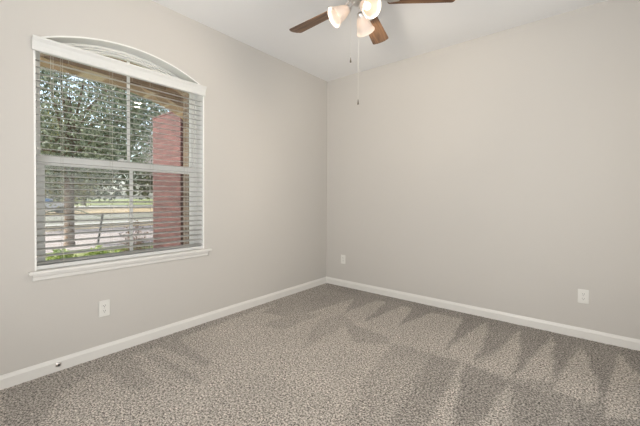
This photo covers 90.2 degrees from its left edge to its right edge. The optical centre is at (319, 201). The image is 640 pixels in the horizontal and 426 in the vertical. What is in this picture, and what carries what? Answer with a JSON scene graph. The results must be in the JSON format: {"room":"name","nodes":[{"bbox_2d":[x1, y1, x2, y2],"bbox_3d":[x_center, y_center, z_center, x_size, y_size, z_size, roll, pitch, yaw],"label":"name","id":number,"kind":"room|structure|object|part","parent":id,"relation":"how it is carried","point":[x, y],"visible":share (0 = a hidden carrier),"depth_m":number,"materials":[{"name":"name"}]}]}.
{"room":"empty bedroom","nodes":[
{"label":"empty bedroom","id":0,"kind":"room"},
{"bbox_2d":[40,56,182,118],"bbox_3d":[-2.768,-0.235,3.465,0.300,3.280,6.200,1,1,39],"label":"porch ceiling","id":1,"kind":"structure","parent":0,"point":[55,60],"depth_m":3.84,"materials":[{"name":"wood"}]},
{"bbox_2d":[40,53,188,244],"bbox_3d":[-1.843,-0.229,2.385,0.100,3.400,8.500,1,1,39],"label":"wall","id":2,"kind":"structure","parent":0,"point":[184,94],"depth_m":3.05,"materials":[{"name":"beige brick"}]},
{"bbox_2d":[0,0,326,374],"bbox_3d":[-1.250,-0.253,2.868,0.195,2.740,4.000,1,1,39],"label":"wall","id":3,"kind":"structure","parent":0,"point":[265,116],"depth_m":2.84,"materials":[{"name":"paint"}]},
{"bbox_2d":[98,299,109,316],"bbox_3d":[-1.574,0.776,2.328,0.008,0.117,0.072,1,1,39],"label":"wall outlet","id":4,"kind":"object","parent":3,"relation":"attached to","point":[104,306],"visible":1,"depth_m":2.33,"materials":[{"name":"plastic"}]},
{"bbox_2d":[28,36,211,281],"bbox_3d":[-1.489,-0.345,2.535,0.235,1.699,1.273,1,1,39],"label":"window","id":5,"kind":"structure","parent":3,"relation":"in","point":[129,54],"depth_m":2.48,"materials":[{"name":"white plastic"}]},
{"bbox_3d":[-1.560,-0.704,2.575,0.027,0.903,1.101,1,1,39],"label":"sash","id":6,"kind":"part","parent":5,"relation":"part of","materials":[{"name":"white plastic"}]},
{"bbox_3d":[-1.541,0.058,2.565,0.029,0.756,1.123,1,1,39],"label":"sash","id":7,"kind":"part","parent":5,"relation":"part of","materials":[{"name":"white plastic"}]},
{"bbox_2d":[32,35,206,269],"bbox_3d":[-1.450,-0.306,2.486,0.098,1.482,1.194,1,1,39],"label":"window blind","id":8,"kind":"object","parent":5,"relation":"attached to","point":[46,46],"visible":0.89,"depth_m":2.37,"materials":[{"name":"white plastic"}]},
{"bbox_3d":[-1.747,-0.281,2.159,0.054,1.410,0.002,1,1,39],"label":"ladder cord","id":9,"kind":"part","parent":8,"relation":"part of","materials":[{"name":"white fabric"}]},
{"bbox_3d":[-1.561,-0.283,2.386,0.054,1.410,0.002,1,1,39],"label":"ladder cord","id":10,"kind":"part","parent":8,"relation":"part of","materials":[{"name":"white fabric"}]},
{"bbox_3d":[-1.469,0.422,2.510,0.050,0.026,1.169,1,1,39],"label":"rail","id":11,"kind":"part","parent":8,"relation":"part of","materials":[{"name":"white plastic"}]},
{"bbox_3d":[-1.377,-0.285,2.610,0.054,1.410,0.002,1,1,39],"label":"ladder cord","id":12,"kind":"part","parent":8,"relation":"part of","materials":[{"name":"white fabric"}]},
{"bbox_3d":[-1.463,0.447,2.521,0.160,0.020,1.273,1,1,39],"label":"sill","id":13,"kind":"part","parent":5,"relation":"part of","materials":[{"name":"white paint"}]},
{"bbox_2d":[0,277,326,389],"bbox_3d":[-1.174,1.079,2.817,0.014,0.087,4.000,1,1,39],"label":"baseboard","id":14,"kind":"structure","parent":3,"relation":"attached to","point":[23,375],"depth_m":2.47,"materials":[{"name":"white paint"}]},
{"bbox_2d":[0,283,639,425],"bbox_3d":[0.174,1.136,1.714,3.500,0.003,4.000,1,1,39],"label":"floor","id":15,"kind":"structure","parent":0,"point":[326,354],"depth_m":2.08,"materials":[{"name":"carpet"}]},
{"bbox_2d":[152,0,606,81],"bbox_3d":[0.152,-1.654,1.721,3.800,0.100,4.220,1,1,39],"label":"ceiling","id":16,"kind":"structure","parent":0,"point":[323,50],"depth_m":2.91,"materials":[{"name":"paint"}]},
{"bbox_2d":[289,0,454,104],"bbox_3d":[0.236,-1.122,2.169,1.194,0.975,1.234,1,1,39],"label":"ceiling fan","id":17,"kind":"object","parent":16,"relation":"hanging from","point":[368,23],"visible":1,"depth_m":2.16,"materials":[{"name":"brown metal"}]},
{"bbox_3d":[-0.042,-1.361,2.408,0.456,0.006,0.136,1,13,42],"label":"blade","id":18,"kind":"part","parent":17,"relation":"part of","materials":[{"name":"brown wood"}]},
{"bbox_3d":[0.114,-1.231,2.109,0.137,0.142,0.144,1,1,39],"label":"lamp shade","id":19,"kind":"part","parent":17,"relation":"part of","materials":[{"name":"white glass"}]},
{"bbox_3d":[0.305,-1.232,2.250,0.130,0.142,0.147,1,1,39],"label":"lamp shade","id":20,"kind":"part","parent":17,"relation":"part of","materials":[{"name":"white glass"}]},
{"bbox_3d":[0.295,-1.255,2.042,0.064,0.058,0.048,1,1,39],"label":"bulb","id":21,"kind":"part","parent":17,"relation":"part of","materials":[{"name":"white glass"}]},
{"bbox_3d":[0.302,-1.231,2.011,0.147,0.140,0.126,1,1,39],"label":"lamp shade","id":22,"kind":"part","parent":17,"relation":"part of","materials":[{"name":"white glass"}]},
{"bbox_3d":[0.432,-1.361,2.512,0.136,0.006,0.456,-13,-5,23],"label":"blade","id":23,"kind":"part","parent":17,"relation":"part of","materials":[{"name":"brown wood"}]},
{"bbox_3d":[0.678,-1.355,2.094,0.456,0.006,0.136,0,-11,6],"label":"blade","id":24,"kind":"part","parent":17,"relation":"part of","materials":[{"name":"brown wood"}]},
{"bbox_2d":[326,0,639,339],"bbox_3d":[1.446,-0.248,3.324,3.800,2.740,0.120,1,1,39],"label":"wall","id":25,"kind":"structure","parent":0,"point":[499,171],"depth_m":3.00,"materials":[{"name":"paint"}]},
{"bbox_2d":[341,255,344,263],"bbox_3d":[0.303,0.753,4.184,0.072,0.117,0.008,1,1,39],"label":"wall outlet","id":26,"kind":"object","parent":25,"relation":"attached to","point":[342,256],"visible":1,"depth_m":4.18,"materials":[{"name":"plastic"}]},
{"bbox_2d":[327,277,639,350],"bbox_3d":[1.437,1.083,3.255,3.500,0.087,0.014,1,1,39],"label":"baseboard","id":27,"kind":"structure","parent":25,"relation":"attached to","point":[606,338],"depth_m":3.00,"materials":[{"name":"white paint"}]},
{"bbox_2d":[578,289,588,303],"bbox_3d":[2.183,0.784,2.645,0.072,0.117,0.008,1,1,39],"label":"wall outlet","id":28,"kind":"object","parent":25,"relation":"attached to","point":[583,295],"visible":1,"depth_m":2.64,"materials":[{"name":"plastic"}]},
{"label":"outside","id":29,"kind":"structure","parent":0,"visible":0},
{"bbox_2d":[54,199,152,205],"bbox_3d":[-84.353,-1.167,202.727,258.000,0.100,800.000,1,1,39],"label":"ground","id":30,"kind":"structure","parent":29,"point":[126,203],"depth_m":76.77,"materials":[{"name":"green plant"}]},
{"bbox_2d":[43,122,122,204],"bbox_3d":[-41.413,-7.780,56.524,14.249,16.958,12.773,0,1,-12],"label":"shade tree","id":31,"kind":"object","parent":30,"relation":"on","point":[98,193],"visible":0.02,"depth_m":58.53,"materials":[{"name":"green plant"}]},
{"bbox_2d":[52,153,150,200],"bbox_3d":[-50.776,-7.714,103.976,16.680,15.817,211.600,1,1,39],"label":"woodland","id":32,"kind":"object","parent":30,"relation":"on","point":[117,193],"visible":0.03,"depth_m":91.36,"materials":[{"name":"green plant"}]},
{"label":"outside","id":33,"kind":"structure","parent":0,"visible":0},
{"bbox_2d":[45,206,152,214],"bbox_3d":[-22.523,0.904,42.266,21.000,0.100,210.000,1,1,39],"label":"lawn","id":34,"kind":"structure","parent":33,"point":[112,210],"depth_m":34.64,"materials":[{"name":"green plant"}]},
{"bbox_2d":[45,198,63,212],"bbox_3d":[-24.185,0.307,27.595,1.800,1.420,4.300,1,1,39],"label":"car","id":35,"kind":"object","parent":34,"relation":"on","point":[46,199],"visible":0.16,"depth_m":27.67,"materials":[{"name":"paint"}]},
{"bbox_2d":[45,165,121,205],"bbox_3d":[-33.401,-4.305,42.605,9.809,12.245,12.472,1,1,39],"label":"shade tree","id":36,"kind":"object","parent":34,"relation":"on","point":[53,198],"visible":0.04,"depth_m":41.85,"materials":[{"name":"green plant"}]},
{"bbox_2d":[117,141,152,202],"bbox_3d":[-23.903,-5.247,47.281,9.228,12.351,11.605,1,1,39],"label":"shade tree","id":37,"kind":"object","parent":34,"relation":"on","point":[147,176],"visible":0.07,"depth_m":45.70,"materials":[{"name":"green plant"}]},
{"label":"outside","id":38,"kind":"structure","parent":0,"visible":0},
{"bbox_2d":[45,213,152,224],"bbox_3d":[-12.614,1.159,27.693,12.800,0.100,140.000,1,1,39],"label":"street","id":39,"kind":"structure","parent":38,"point":[109,216],"depth_m":23.33,"materials":[{"name":"grey asphalt"}]},
{"bbox_2d":[45,220,152,227],"bbox_3d":[-7.197,1.150,23.258,1.200,0.100,140.000,1,1,39],"label":"kerb","id":40,"kind":"object","parent":39,"relation":"on","point":[139,221],"depth_m":17.05,"materials":[{"name":"concrete"}]},
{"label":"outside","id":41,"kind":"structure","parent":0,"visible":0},
{"bbox_2d":[45,225,152,253],"bbox_3d":[-2.284,1.307,19.237,6.500,0.195,140.000,1,1,39],"label":"driveway","id":42,"kind":"structure","parent":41,"point":[77,236],"depth_m":11.22,"materials":[{"name":"concrete"}]},
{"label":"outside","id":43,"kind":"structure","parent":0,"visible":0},
{"bbox_2d":[74,205,152,207],"bbox_3d":[-31.348,0.703,55.952,10.000,0.100,280.000,1,1,39],"label":"pavement","id":44,"kind":"structure","parent":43,"point":[104,205],"depth_m":50.19,"materials":[{"name":"concrete"}]},
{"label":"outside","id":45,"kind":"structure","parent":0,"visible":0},
{"bbox_2d":[45,243,152,260],"bbox_3d":[1.314,1.372,16.292,12.600,0.200,140.000,1,1,39],"label":"lawn","id":46,"kind":"structure","parent":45,"point":[148,247],"depth_m":8.59,"materials":[{"name":"green plant"}]},
{"bbox_2d":[47,248,76,259],"bbox_3d":[-5.139,1.151,6.342,0.535,0.508,0.537,1,1,39],"label":"shrub","id":47,"kind":"object","parent":46,"relation":"on","point":[54,250],"visible":0.18,"depth_m":6.30,"materials":[{"name":"green plant"}]},
{"bbox_2d":[74,209,103,246],"bbox_3d":[-6.649,0.754,9.043,1.472,1.151,0.196,1,1,26],"label":"stake","id":48,"kind":"object","parent":46,"relation":"on","point":[101,216],"visible":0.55,"depth_m":8.75,"materials":[{"name":"wood"}]},
{"bbox_2d":[84,245,108,255],"bbox_3d":[-4.637,1.148,6.650,0.522,0.521,0.561,1,1,39],"label":"shrub","id":49,"kind":"object","parent":46,"relation":"on","point":[100,246],"visible":0.15,"depth_m":6.61,"materials":[{"name":"green plant"}]},
{"bbox_2d":[40,66,169,245],"bbox_3d":[-7.443,-2.608,9.386,7.639,7.954,6.115,0,1,-43],"label":"shade tree","id":50,"kind":"object","parent":46,"relation":"on","point":[89,150],"visible":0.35,"depth_m":9.20,"materials":[{"name":"green plant"}]},
{"bbox_2d":[116,219,148,251],"bbox_3d":[-3.654,0.860,6.261,0.827,1.069,0.580,1,1,39],"label":"shrub","id":51,"kind":"object","parent":46,"relation":"on","point":[128,232],"visible":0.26,"depth_m":6.25,"materials":[{"name":"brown plant"}]},
{"bbox_2d":[152,111,182,247],"bbox_3d":[-2.883,-0.179,6.364,1.170,3.100,0.400,1,1,39],"label":"brick pier","id":52,"kind":"structure","parent":46,"relation":"on","point":[166,152],"depth_m":6.16,"materials":[{"name":"red brick"}]},
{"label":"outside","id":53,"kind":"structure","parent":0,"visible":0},
{"bbox_2d":[45,222,152,231],"bbox_3d":[-5.766,1.219,22.087,2.500,0.100,140.000,1,1,39],"label":"verge","id":54,"kind":"structure","parent":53,"point":[142,222],"depth_m":15.33,"materials":[{"name":"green plant"}]},
{"bbox_2d":[40,92,115,218],"bbox_3d":[-12.579,-1.947,13.914,4.830,6.490,7.253,1,1,27],"label":"young tree","id":55,"kind":"object","parent":54,"relation":"on","point":[82,185],"visible":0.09,"depth_m":14.78,"materials":[{"name":"green plant"}]},
{"bbox_2d":[132,124,152,179],"bbox_3d":[-8.127,-2.600,19.597,6.023,7.698,6.618,0,1,7],"label":"blossom tree","id":56,"kind":"object","parent":54,"relation":"on","point":[149,161],"visible":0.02,"depth_m":17.96,"materials":[{"name":"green plant"}]}
]}

